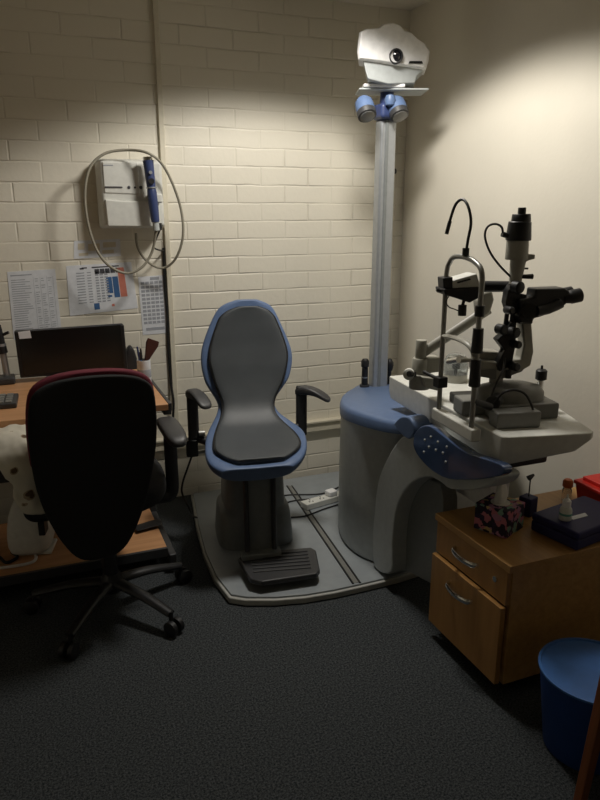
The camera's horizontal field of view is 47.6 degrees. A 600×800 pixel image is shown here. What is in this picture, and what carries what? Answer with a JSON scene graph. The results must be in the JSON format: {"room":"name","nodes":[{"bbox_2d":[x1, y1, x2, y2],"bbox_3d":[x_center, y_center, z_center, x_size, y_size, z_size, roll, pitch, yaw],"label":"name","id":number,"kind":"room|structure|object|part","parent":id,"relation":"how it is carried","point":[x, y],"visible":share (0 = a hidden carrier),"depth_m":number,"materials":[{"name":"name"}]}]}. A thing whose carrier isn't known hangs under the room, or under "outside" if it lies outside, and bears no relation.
{"room":"examination room","nodes":[
{"label":"examination room","id":0,"kind":"room"},
{"bbox_2d":[0,0,410,523],"bbox_3d":[-0.960,-0.622,3.130,3.405,2.375,0.100,-6,17,-21],"label":"wall","id":1,"kind":"structure","parent":0,"point":[270,159],"depth_m":3.19,"materials":[{"name":"brick"}]},
{"bbox_2d":[7,269,60,339],"bbox_3d":[-1.183,-0.426,3.034,0.204,0.306,0.002,-6,17,-21],"label":"notice","id":2,"kind":"object","parent":1,"relation":"attached to","point":[34,304],"visible":0.97,"depth_m":3.03,"materials":[{"name":"paper"}]},
{"bbox_2d":[74,239,120,258],"bbox_3d":[-0.917,-0.683,3.074,0.207,0.084,0.002,-6,17,-21],"label":"label","id":3,"kind":"object","parent":1,"relation":"attached to","point":[110,247],"visible":0.95,"depth_m":3.07,"materials":[{"name":"paper"}]},
{"bbox_2d":[66,262,137,315],"bbox_3d":[-0.907,-0.511,3.126,0.307,0.234,0.002,-6,17,-21],"label":"chart","id":4,"kind":"object","parent":1,"relation":"attached to","point":[92,288],"visible":0.99,"depth_m":3.12,"materials":[{"name":"paper"}]},
{"bbox_2d":[95,158,163,229],"bbox_3d":[-0.738,-0.900,2.983,0.285,0.300,0.190,-6,17,-21],"label":"wall unit","id":5,"kind":"object","parent":1,"relation":"attached to","point":[122,199],"depth_m":2.95,"materials":[{"name":"beige plastic"}]},
{"bbox_3d":[-0.771,-0.956,2.931,0.152,0.134,0.020,-6,17,-21],"label":"panel","id":6,"kind":"part","parent":5,"relation":"part of","materials":[{"name":"beige plastic"}]},
{"bbox_3d":[-0.732,-0.818,2.980,0.232,0.116,0.022,-6,17,-21],"label":"panel","id":7,"kind":"part","parent":5,"relation":"part of","materials":[{"name":"beige plastic"}]},
{"bbox_2d":[84,149,184,274],"bbox_3d":[-0.719,-0.815,2.965,0.425,0.525,0.152,-6,17,-21],"label":"handset","id":8,"kind":"object","parent":5,"relation":"attached to","point":[148,162],"visible":1,"depth_m":2.92,"materials":[{"name":"blue plastic"}]},
{"bbox_2d":[155,230,164,250],"bbox_3d":[-0.644,-0.726,3.094,0.038,0.101,0.133,-2,16,-5],"label":"cable","id":9,"kind":"object","parent":5,"relation":"attached to","point":[159,230],"visible":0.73,"depth_m":3.03,"materials":[{"name":"grey plastic"}]},
{"bbox_2d":[138,275,166,334],"bbox_3d":[-0.698,-0.450,3.230,0.124,0.279,0.002,-6,17,-21],"label":"calendar","id":10,"kind":"object","parent":1,"relation":"attached to","point":[151,288],"visible":1,"depth_m":3.23,"materials":[{"name":"paper"}]},
{"bbox_2d":[152,0,178,421],"bbox_3d":[-0.620,-0.801,3.157,0.024,2.045,0.018,-6,17,-21],"label":"trim","id":11,"kind":"structure","parent":1,"relation":"attached to","point":[155,12],"depth_m":3.11,"materials":[{"name":"beige plastic"}]},
{"bbox_2d":[162,248,174,416],"bbox_3d":[-0.636,-0.262,3.283,0.030,0.921,0.046,-6,17,-21],"label":"cable","id":12,"kind":"object","parent":1,"relation":"attached to","point":[163,252],"visible":0.85,"depth_m":3.28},
{"bbox_2d":[155,416,340,451],"bbox_3d":[-0.933,0.250,3.305,3.205,0.060,0.042,-6,17,-21],"label":"trim","id":13,"kind":"structure","parent":1,"relation":"attached to","point":[333,422],"depth_m":3.69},
{"bbox_2d":[0,494,599,799],"bbox_3d":[-0.105,1.138,1.427,3.405,0.100,4.660,-6,17,-21],"label":"floor","id":14,"kind":"structure","parent":0,"point":[357,696],"depth_m":2.04,"materials":[{"name":"carpet"}]},
{"bbox_2d":[0,369,176,586],"bbox_3d":[-1.197,0.356,2.649,1.320,0.749,0.650,-6,17,-21],"label":"computer desk","id":15,"kind":"object","parent":14,"relation":"on","point":[154,542],"visible":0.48,"depth_m":2.70,"materials":[{"name":"laminate"}]},
{"bbox_3d":[-1.302,0.165,2.866,1.260,0.400,0.012,-6,17,-21],"label":"panel","id":16,"kind":"part","parent":15,"relation":"part of","materials":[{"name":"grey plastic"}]},
{"bbox_2d":[0,325,15,384],"bbox_3d":[-1.215,-0.185,2.759,0.090,0.239,0.090,-6,17,-21],"label":"charging stand","id":17,"kind":"object","parent":15,"relation":"on","point":[6,378],"visible":1,"depth_m":2.76,"materials":[{"name":"grey plastic"}]},
{"bbox_3d":[-1.205,-0.143,2.780,0.031,0.101,0.026,-6,17,-21],"label":"stem","id":18,"kind":"part","parent":17,"relation":"part of","materials":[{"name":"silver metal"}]},
{"bbox_2d":[0,393,18,408],"bbox_3d":[-1.208,0.014,2.442,0.360,0.023,0.150,-5,16,-18],"label":"keyboard","id":19,"kind":"object","parent":15,"relation":"on","point":[9,400],"visible":1,"depth_m":2.45,"materials":[{"name":"grey plastic"}]},
{"bbox_2d":[0,552,18,563],"bbox_3d":[-1.174,0.629,2.671,0.129,0.011,0.081,-12,19,-36],"label":"cable","id":20,"kind":"object","parent":15,"relation":"on","point":[15,555],"visible":0.9,"depth_m":2.67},
{"bbox_2d":[0,554,37,568],"bbox_3d":[-1.085,0.617,2.716,0.112,0.012,0.240,2,16,7],"label":"cable","id":21,"kind":"object","parent":15,"relation":"on","point":[35,555],"visible":0.73,"depth_m":2.63,"materials":[{"name":"grey plastic"}]},
{"bbox_2d":[7,500,56,555],"bbox_3d":[-1.089,0.484,2.744,0.169,0.252,0.187,-2,16,-7],"label":"bag","id":22,"kind":"object","parent":15,"relation":"on","point":[24,536],"visible":0.56,"depth_m":2.67,"materials":[{"name":"white plastic"}]},
{"bbox_2d":[14,323,127,377],"bbox_3d":[-0.955,-0.201,2.858,0.436,0.217,0.240,-6,17,-21],"label":"computer monitor","id":23,"kind":"object","parent":15,"relation":"on","point":[48,351],"visible":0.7,"depth_m":2.82,"materials":[{"name":"black plastic"}]},
{"bbox_2d":[18,331,30,338],"bbox_3d":[-1.109,-0.263,2.740,0.048,0.032,0.001,-6,17,-21],"label":"sticky note","id":24,"kind":"object","parent":23,"relation":"attached to","point":[24,334],"visible":1,"depth_m":2.74,"materials":[{"name":"paper"}]},
{"bbox_2d":[0,509,166,575],"bbox_3d":[-1.220,0.614,2.781,1.260,0.018,0.485,-6,17,-21],"label":"shelf","id":25,"kind":"object","parent":15,"relation":"attached to","point":[149,543],"depth_m":2.73,"materials":[{"name":"laminate"}]},
{"bbox_3d":[-1.127,0.684,2.560,1.260,0.036,0.015,-6,17,-21],"label":"shelf rail","id":26,"kind":"part","parent":15,"relation":"part of","materials":[{"name":"grey plastic"}]},
{"bbox_2d":[0,369,168,427],"bbox_3d":[-1.201,0.014,2.535,1.300,0.025,0.620,-6,17,-21],"label":"countertop","id":27,"kind":"structure","parent":15,"relation":"on","point":[8,416],"depth_m":2.52,"materials":[{"name":"laminate"}]},
{"bbox_2d":[126,345,136,368],"bbox_3d":[-0.767,-0.154,3.051,0.091,0.186,0.050,-6,17,-21],"label":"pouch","id":28,"kind":"object","parent":15,"relation":"on","point":[131,356],"visible":0.47,"depth_m":3.02,"materials":[{"name":"grey fabric"}]},
{"bbox_2d":[137,358,151,381],"bbox_3d":[-0.633,-0.115,2.765,0.055,0.100,0.055,-6,17,-21],"label":"pot","id":29,"kind":"object","parent":15,"relation":"on","point":[144,367],"visible":0.57,"depth_m":2.74,"materials":[{"name":"ceramic"}]},
{"bbox_2d":[144,338,158,360],"bbox_3d":[-0.601,-0.164,2.765,0.065,0.180,0.012,-6,17,-21],"label":"brush","id":30,"kind":"object","parent":29,"relation":"in","point":[151,345],"visible":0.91,"depth_m":2.75,"materials":[{"name":"brown plastic"}]},
{"bbox_2d":[136,519,162,530],"bbox_3d":[-0.660,0.543,2.967,0.139,0.018,0.097,-10,19,-32],"label":"adaptor","id":31,"kind":"object","parent":15,"relation":"on","point":[155,522],"visible":0.82,"depth_m":2.95,"materials":[{"name":"black plastic"}]},
{"bbox_3d":[-0.618,0.582,3.011,0.030,0.050,0.550,-6,17,-21],"label":"frame","id":32,"kind":"part","parent":15,"relation":"part of","materials":[{"name":"grey plastic"}]},
{"bbox_2d":[22,368,192,659],"bbox_3d":[-0.701,0.314,2.429,0.632,0.949,0.601,-6,17,-21],"label":"office chair","id":33,"kind":"object","parent":14,"relation":"on","point":[91,434],"visible":0.91,"depth_m":2.18,"materials":[{"name":"black fabric"}]},
{"bbox_2d":[0,424,44,514],"bbox_3d":[-0.953,0.220,2.206,0.233,0.260,0.264,-6,17,-21],"label":"cloth","id":34,"kind":"object","parent":33,"relation":"on","point":[15,466],"visible":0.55,"depth_m":2.12,"materials":[{"name":"white fabric"}]},
{"bbox_3d":[-0.858,0.289,2.308,0.174,0.258,0.027,-6,17,-21],"label":"armrest","id":35,"kind":"part","parent":33,"relation":"part of","materials":[{"name":"black plastic"}]},
{"bbox_3d":[-0.845,0.685,2.498,0.269,0.070,0.053,-1,16,-4],"label":"leg","id":36,"kind":"part","parent":33,"relation":"part of","materials":[{"name":"black plastic"}]},
{"bbox_3d":[-0.761,0.791,2.252,0.016,0.045,0.016,-6,17,-21],"label":"castor stem","id":37,"kind":"part","parent":33,"relation":"part of","materials":[{"name":"black plastic"}]},
{"bbox_3d":[-0.731,0.722,2.366,0.053,0.070,0.269,4,16,14],"label":"leg","id":38,"kind":"part","parent":33,"relation":"part of","materials":[{"name":"black plastic"}]},
{"bbox_2d":[25,368,153,465],"bbox_3d":[-0.667,0.213,2.219,0.400,0.641,0.089,-6,17,-21],"label":"cushion","id":39,"kind":"object","parent":33,"relation":"on","point":[95,432],"depth_m":2.13,"materials":[{"name":"red fabric"}]},
{"bbox_3d":[-0.561,0.704,2.432,0.269,0.070,0.053,9,18,30],"label":"leg","id":40,"kind":"part","parent":33,"relation":"part of","materials":[{"name":"black plastic"}]},
{"bbox_3d":[-0.574,0.656,2.603,0.269,0.070,0.053,-12,20,-38],"label":"leg","id":41,"kind":"part","parent":33,"relation":"part of","materials":[{"name":"black plastic"}]},
{"bbox_3d":[-0.717,0.297,2.467,0.450,0.102,0.455,-6,17,-21],"label":"seat","id":42,"kind":"part","parent":33,"relation":"part of","materials":[{"name":"black fabric"}]},
{"bbox_3d":[-0.517,0.252,2.440,0.160,0.258,0.027,-6,17,-21],"label":"armrest","id":43,"kind":"part","parent":33,"relation":"part of","materials":[{"name":"black plastic"}]},
{"bbox_3d":[-0.450,0.757,2.373,0.016,0.045,0.016,-6,17,-21],"label":"castor stem","id":44,"kind":"part","parent":33,"relation":"part of","materials":[{"name":"black plastic"}]},
{"bbox_2d":[191,471,417,605],"bbox_3d":[0.144,0.561,3.172,1.277,0.068,1.122,-6,17,-21],"label":"platform","id":45,"kind":"object","parent":14,"relation":"on","point":[343,572],"depth_m":2.83,"materials":[{"name":"grey plastic"}]},
{"bbox_2d":[185,299,330,585],"bbox_3d":[-0.129,0.137,2.800,0.604,1.018,0.740,-6,17,-21],"label":"chair","id":46,"kind":"object","parent":45,"relation":"on","point":[246,354],"visible":1,"depth_m":2.88,"materials":[{"name":"grey leather"}]},
{"bbox_2d":[181,457,197,517],"bbox_3d":[-0.494,0.391,3.010,0.061,0.356,0.141,-2,16,-6],"label":"cable","id":47,"kind":"object","parent":46,"relation":"hanging from","point":[189,462],"visible":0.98,"depth_m":2.95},
{"bbox_3d":[-0.452,0.075,2.872,0.046,0.225,0.036,-4,16,-13],"label":"armrest","id":48,"kind":"part","parent":46,"relation":"part of","materials":[{"name":"black plastic"}]},
{"bbox_3d":[-0.416,0.141,2.878,0.025,0.028,0.028,-4,16,-13],"label":"release knob","id":49,"kind":"part","parent":46,"relation":"part of","materials":[{"name":"metal"}]},
{"bbox_3d":[-0.211,0.439,2.677,0.022,0.336,0.044,-4,16,-13],"label":"footrest post","id":50,"kind":"part","parent":46,"relation":"part of","materials":[{"name":"grey plastic"}]},
{"bbox_3d":[-0.162,0.457,2.713,0.095,0.330,0.008,-4,16,-13],"label":"footrest panel","id":51,"kind":"part","parent":46,"relation":"part of","materials":[{"name":"grey plastic"}]},
{"bbox_3d":[-0.104,0.432,2.701,0.022,0.336,0.044,-4,16,-13],"label":"footrest post","id":52,"kind":"part","parent":46,"relation":"part of","materials":[{"name":"grey plastic"}]},
{"bbox_3d":[0.006,0.047,2.974,0.046,0.225,0.036,-4,16,-13],"label":"armrest","id":53,"kind":"part","parent":46,"relation":"part of","materials":[{"name":"black plastic"}]},
{"bbox_2d":[284,486,338,495],"bbox_3d":[0.039,0.476,3.462,0.390,0.007,0.077,-8,18,-27],"label":"cable","id":54,"kind":"object","parent":45,"relation":"on","point":[338,486],"visible":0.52,"depth_m":3.45,"materials":[{"name":"black rubber"}]},
{"bbox_2d":[291,504,337,517],"bbox_3d":[0.093,0.531,3.266,0.346,0.007,0.038,-9,18,-29],"label":"cable","id":55,"kind":"object","parent":45,"relation":"on","point":[336,504],"visible":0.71,"depth_m":3.24,"materials":[{"name":"black rubber"}]},
{"bbox_3d":[0.131,0.491,3.361,0.277,0.033,0.055,-10,19,-33],"label":"power strip","id":56,"kind":"part","parent":45,"relation":"part of","materials":[{"name":"white plastic"}]},
{"bbox_2d":[338,83,592,582],"bbox_3d":[0.560,-0.279,2.622,0.637,1.915,1.558,-6,17,-21],"label":"console","id":57,"kind":"object","parent":45,"relation":"on","point":[400,467],"visible":0.93,"depth_m":2.59,"materials":[{"name":"grey plastic"}]},
{"bbox_2d":[360,358,368,387],"bbox_3d":[0.314,-0.121,3.297,0.048,0.160,0.048,-6,17,-21],"label":"instrument","id":58,"kind":"object","parent":57,"relation":"on","point":[364,362],"visible":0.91,"depth_m":3.28,"materials":[{"name":"grey plastic"}]},
{"bbox_3d":[0.314,-0.115,3.299,0.032,0.082,0.032,-6,17,-21],"label":"handle","id":59,"kind":"part","parent":58,"relation":"part of","materials":[{"name":"black plastic"}]},
{"bbox_3d":[0.358,-1.361,2.967,0.180,0.016,0.140,-1,16,-2],"label":"shelf plate","id":60,"kind":"part","parent":57,"relation":"part of","materials":[{"name":"white plastic"}]},
{"bbox_2d":[387,358,393,383],"bbox_3d":[0.441,-0.135,3.355,0.040,0.145,0.040,-6,17,-21],"label":"instrument","id":61,"kind":"object","parent":57,"relation":"on","point":[390,361],"visible":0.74,"depth_m":3.33,"materials":[{"name":"black plastic"}]},
{"bbox_3d":[0.441,-0.103,3.364,0.020,0.080,0.020,-6,17,-21],"label":"stem","id":62,"kind":"part","parent":61,"relation":"part of","materials":[{"name":"black plastic"}]},
{"bbox_3d":[0.387,-1.285,2.916,0.048,0.052,0.048,-6,17,-21],"label":"bracket knob","id":63,"kind":"part","parent":57,"relation":"part of","materials":[{"name":"blue plastic"}]},
{"bbox_2d":[355,88,428,95],"bbox_3d":[0.400,-1.353,2.987,0.300,0.008,0.160,-1,16,-2],"label":"shelf","id":64,"kind":"object","parent":57,"relation":"attached to","point":[361,91],"depth_m":2.95,"materials":[{"name":"grey plastic"}]},
{"bbox_2d":[357,23,428,87],"bbox_3d":[0.402,-1.465,2.905,0.402,0.233,0.179,-6,17,-21],"label":"projector","id":65,"kind":"object","parent":57,"relation":"on","point":[388,54],"visible":0.93,"depth_m":2.83,"materials":[{"name":"white plastic"}]},
{"bbox_3d":[0.433,0.469,2.599,0.060,0.484,0.521,-6,17,-21],"label":"recess panel","id":66,"kind":"part","parent":57,"relation":"part of","materials":[{"name":"grey plastic"}]},
{"bbox_2d":[443,353,468,383],"bbox_3d":[0.593,-0.125,2.589,0.092,0.109,0.092,-6,17,-21],"label":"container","id":67,"kind":"object","parent":57,"relation":"on","point":[457,373],"visible":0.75,"depth_m":2.56,"materials":[{"name":"plastic"}]},
{"bbox_2d":[403,272,508,390],"bbox_3d":[0.516,-0.219,2.231,0.323,0.403,0.233,-2,16,-8],"label":"swing arm","id":68,"kind":"object","parent":57,"relation":"on","point":[464,287],"visible":0.81,"depth_m":2.28,"materials":[{"name":"paint"}]},
{"bbox_3d":[0.447,-0.358,2.098,0.033,0.045,0.050,-2,16,-9],"label":"head plate","id":69,"kind":"part","parent":68,"relation":"part of","materials":[{"name":"black plastic"}]},
{"bbox_3d":[0.528,-0.234,2.299,0.234,0.173,0.022,-1,16,-4],"label":"arm","id":70,"kind":"part","parent":68,"relation":"part of","materials":[{"name":"paint"}]},
{"bbox_3d":[0.502,-0.278,2.103,0.026,0.033,0.026,-6,17,-21],"label":"hanging knob","id":71,"kind":"part","parent":68,"relation":"part of","materials":[{"name":"black plastic"}]},
{"bbox_3d":[0.490,0.190,2.119,0.030,0.148,0.479,-6,17,-21],"label":"control panel","id":72,"kind":"part","parent":57,"relation":"part of","materials":[{"name":"blue plastic"}]},
{"bbox_2d":[423,198,583,441],"bbox_3d":[0.643,-0.265,2.114,0.432,0.694,0.351,-6,17,-21],"label":"lamp","id":73,"kind":"object","parent":57,"relation":"on","point":[508,404],"visible":1,"depth_m":2.07,"materials":[{"name":"black plastic"}]},
{"bbox_3d":[0.430,-0.078,2.213,0.012,0.022,0.085,-8,18,-28],"label":"clamp lever","id":74,"kind":"part","parent":73,"relation":"part of","materials":[{"name":"black plastic"}]},
{"bbox_3d":[0.555,-0.004,2.294,0.080,0.035,0.080,-2,16,-9],"label":"rail","id":75,"kind":"part","parent":73,"relation":"part of","materials":[{"name":"plastic"}]},
{"bbox_3d":[0.481,-0.185,2.045,0.018,0.496,0.220,-5,16,-16],"label":"headrest frame","id":76,"kind":"part","parent":73,"relation":"part of","materials":[{"name":"metal"}]},
{"bbox_2d":[462,248,469,255],"bbox_3d":[0.480,-0.429,1.971,0.020,0.023,0.020,-6,17,-21],"label":"socket","id":77,"kind":"object","parent":73,"relation":"attached to","point":[465,251],"depth_m":1.96,"materials":[{"name":"black plastic"}]},
{"bbox_3d":[0.626,-0.063,2.174,0.054,0.136,0.046,-6,17,-21],"label":"pivot post","id":78,"kind":"part","parent":73,"relation":"part of","materials":[{"name":"metal"}]},
{"bbox_3d":[0.634,-0.171,2.137,0.197,0.163,0.045,-2,16,-9],"label":"arm","id":79,"kind":"part","parent":73,"relation":"part of","materials":[{"name":"paint"}]},
{"bbox_3d":[0.613,-0.215,2.071,0.032,0.032,0.034,-7,17,-25],"label":"adjusting knob","id":80,"kind":"part","parent":73,"relation":"part of","materials":[{"name":"black plastic"}]},
{"bbox_3d":[0.638,-0.252,2.102,0.025,0.212,0.014,-2,16,-9],"label":"illumination column rail","id":81,"kind":"part","parent":73,"relation":"part of","materials":[{"name":"black plastic"}]},
{"bbox_3d":[0.633,-0.272,2.059,0.024,0.024,0.034,-7,17,-25],"label":"adjusting knob","id":82,"kind":"part","parent":73,"relation":"part of","materials":[{"name":"black plastic"}]},
{"bbox_3d":[0.654,-0.207,2.080,0.032,0.032,0.034,-7,17,-25],"label":"adjusting knob","id":83,"kind":"part","parent":73,"relation":"part of","materials":[{"name":"black plastic"}]},
{"bbox_3d":[0.665,-0.105,2.111,0.028,0.028,0.034,-7,17,-25],"label":"adjusting knob","id":84,"kind":"part","parent":73,"relation":"part of","materials":[{"name":"black plastic"}]},
{"bbox_3d":[0.650,0.054,2.058,0.140,0.050,0.060,-2,16,-9],"label":"rail","id":85,"kind":"part","parent":73,"relation":"part of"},
{"bbox_3d":[0.665,-0.172,2.092,0.024,0.024,0.034,-7,17,-25],"label":"adjusting knob","id":86,"kind":"part","parent":73,"relation":"part of","materials":[{"name":"black plastic"}]},
{"bbox_3d":[0.653,-0.339,2.043,0.036,0.036,0.034,-7,17,-25],"label":"adjusting knob","id":87,"kind":"part","parent":73,"relation":"part of","materials":[{"name":"black plastic"}]},
{"bbox_3d":[0.695,0.023,2.167,0.215,0.050,0.120,-2,16,-9],"label":"plate","id":88,"kind":"part","parent":73,"relation":"part of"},
{"bbox_3d":[0.659,-0.561,2.019,0.024,0.020,0.024,-6,17,-21],"label":"knob","id":89,"kind":"part","parent":73,"relation":"part of","materials":[{"name":"black plastic"}]},
{"bbox_3d":[0.779,-0.088,2.193,0.036,0.050,0.036,-6,17,-21],"label":"knob","id":90,"kind":"part","parent":73,"relation":"part of","materials":[{"name":"black plastic"}]},
{"bbox_2d":[429,487,599,687],"bbox_3d":[0.784,0.617,2.261,0.647,0.456,0.385,-6,17,-21],"label":"drawer unit","id":91,"kind":"object","parent":14,"relation":"on","point":[498,600],"visible":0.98,"depth_m":2.06,"materials":[{"name":"brown wood"}]},
{"bbox_3d":[0.495,0.612,2.153,0.034,0.017,0.129,-6,17,-21],"label":"handle","id":92,"kind":"part","parent":91,"relation":"part of","materials":[{"name":"silver metal"}]},
{"bbox_3d":[0.508,0.492,2.125,0.034,0.017,0.129,-6,17,-21],"label":"handle","id":93,"kind":"part","parent":91,"relation":"part of","materials":[{"name":"silver metal"}]},
{"bbox_3d":[0.523,0.684,2.171,0.018,0.258,0.363,-6,17,-21],"label":"drawer","id":94,"kind":"part","parent":91,"relation":"part of","materials":[{"name":"brown wood"}]},
{"bbox_3d":[0.536,0.501,2.125,0.018,0.108,0.363,-6,17,-21],"label":"drawer","id":95,"kind":"part","parent":91,"relation":"part of","materials":[{"name":"brown wood"}]},
{"bbox_2d":[474,492,524,538],"bbox_3d":[0.631,0.364,2.152,0.112,0.089,0.112,15,21,42],"label":"tissue box","id":96,"kind":"object","parent":91,"relation":"on","point":[503,520],"visible":0.94,"depth_m":2.12,"materials":[{"name":"cardboard"}]},
{"bbox_2d":[494,484,507,503],"bbox_3d":[0.631,0.276,2.130,0.034,0.113,0.070,10,19,33],"label":"tissue","id":97,"kind":"object","parent":96,"relation":"in","point":[500,497],"visible":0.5,"depth_m":2.11,"materials":[{"name":"paper"}]},
{"bbox_2d":[519,493,537,516],"bbox_3d":[0.755,0.348,2.253,0.045,0.064,0.045,-12,20,-37],"label":"pot","id":98,"kind":"object","parent":91,"relation":"on","point":[531,501],"visible":0.73,"depth_m":2.23,"materials":[{"name":"black plastic"}]},
{"bbox_2d":[526,474,534,495],"bbox_3d":[0.756,0.280,2.235,0.026,0.078,0.020,-6,17,-21],"label":"probe","id":99,"kind":"object","parent":98,"relation":"in","point":[529,477],"visible":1,"depth_m":2.23,"materials":[{"name":"black plastic"}]},
{"bbox_2d":[531,496,599,549],"bbox_3d":[0.885,0.383,2.137,0.262,0.058,0.179,-10,18,-31],"label":"instrument case","id":100,"kind":"object","parent":91,"relation":"on","point":[576,534],"visible":0.98,"depth_m":2.08,"materials":[{"name":"blue plastic"}]},
{"bbox_2d":[559,494,571,521],"bbox_3d":[0.814,0.326,2.078,0.038,0.082,0.038,-6,17,-21],"label":"dropper bottle","id":101,"kind":"object","parent":100,"relation":"on","point":[565,512],"visible":1,"depth_m":2.07,"materials":[{"name":"white plastic"}]},
{"bbox_2d":[572,513,587,519],"bbox_3d":[0.865,0.360,2.106,0.073,0.001,0.020,-8,17,-25],"label":"paper slip","id":102,"kind":"object","parent":100,"relation":"on","point":[578,516],"visible":0.86,"depth_m":2.10,"materials":[{"name":"white paper"}]},
{"bbox_2d":[561,478,573,499],"bbox_3d":[0.928,0.311,2.361,0.035,0.077,0.035,-6,17,-21],"label":"bottle","id":103,"kind":"object","parent":91,"relation":"on","point":[567,484],"visible":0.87,"depth_m":2.35,"materials":[{"name":"clear plastic"}]},
{"bbox_2d":[574,473,599,501],"bbox_3d":[1.028,0.318,2.312,0.120,0.092,0.150,-6,17,-21],"label":"tray","id":104,"kind":"object","parent":91,"relation":"on","point":[588,486],"visible":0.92,"depth_m":2.31,"materials":[{"name":"plastic"}]},
{"bbox_3d":[1.028,0.293,2.304,0.120,0.014,0.150,-6,17,-21],"label":"lid","id":105,"kind":"part","parent":104,"relation":"part of","materials":[{"name":"red plastic"}]},
{"bbox_2d":[538,637,599,774],"bbox_3d":[0.787,0.838,1.853,0.282,0.245,0.282,-6,17,-21],"label":"waste bin","id":106,"kind":"object","parent":14,"relation":"on","point":[569,667],"visible":0.92,"depth_m":1.80,"materials":[{"name":"blue plastic"}]},
{"bbox_2d":[573,676,599,799],"bbox_3d":[1.052,0.716,1.462,0.562,0.695,0.572,-6,17,-21],"label":"wooden table","id":107,"kind":"object","parent":14,"relation":"on","point":[591,751],"visible":1,"depth_m":1.66,"materials":[{"name":"brown wood"}]},
{"bbox_2d":[325,488,336,496],"bbox_3d":[0.154,0.458,3.368,0.050,0.026,0.045,-10,19,-33],"label":"plug","id":108,"kind":"object","parent":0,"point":[330,492],"visible":1,"depth_m":3.35,"materials":[{"name":"white plastic"}]},
{"bbox_2d":[328,0,430,10],"bbox_3d":[-0.105,-1.246,0.761,3.405,0.100,4.660,-6,17,-21],"label":"ceiling","id":109,"kind":"structure","parent":0,"point":[410,5],"depth_m":3.23,"materials":[{"name":"paint"}]},
{"bbox_2d":[397,0,599,498],"bbox_3d":[1.446,-0.208,1.646,0.100,2.375,4.560,-6,17,-21],"label":"wall","id":110,"kind":"structure","parent":0,"point":[507,120],"depth_m":2.76,"materials":[{"name":"paint"}]}
]}

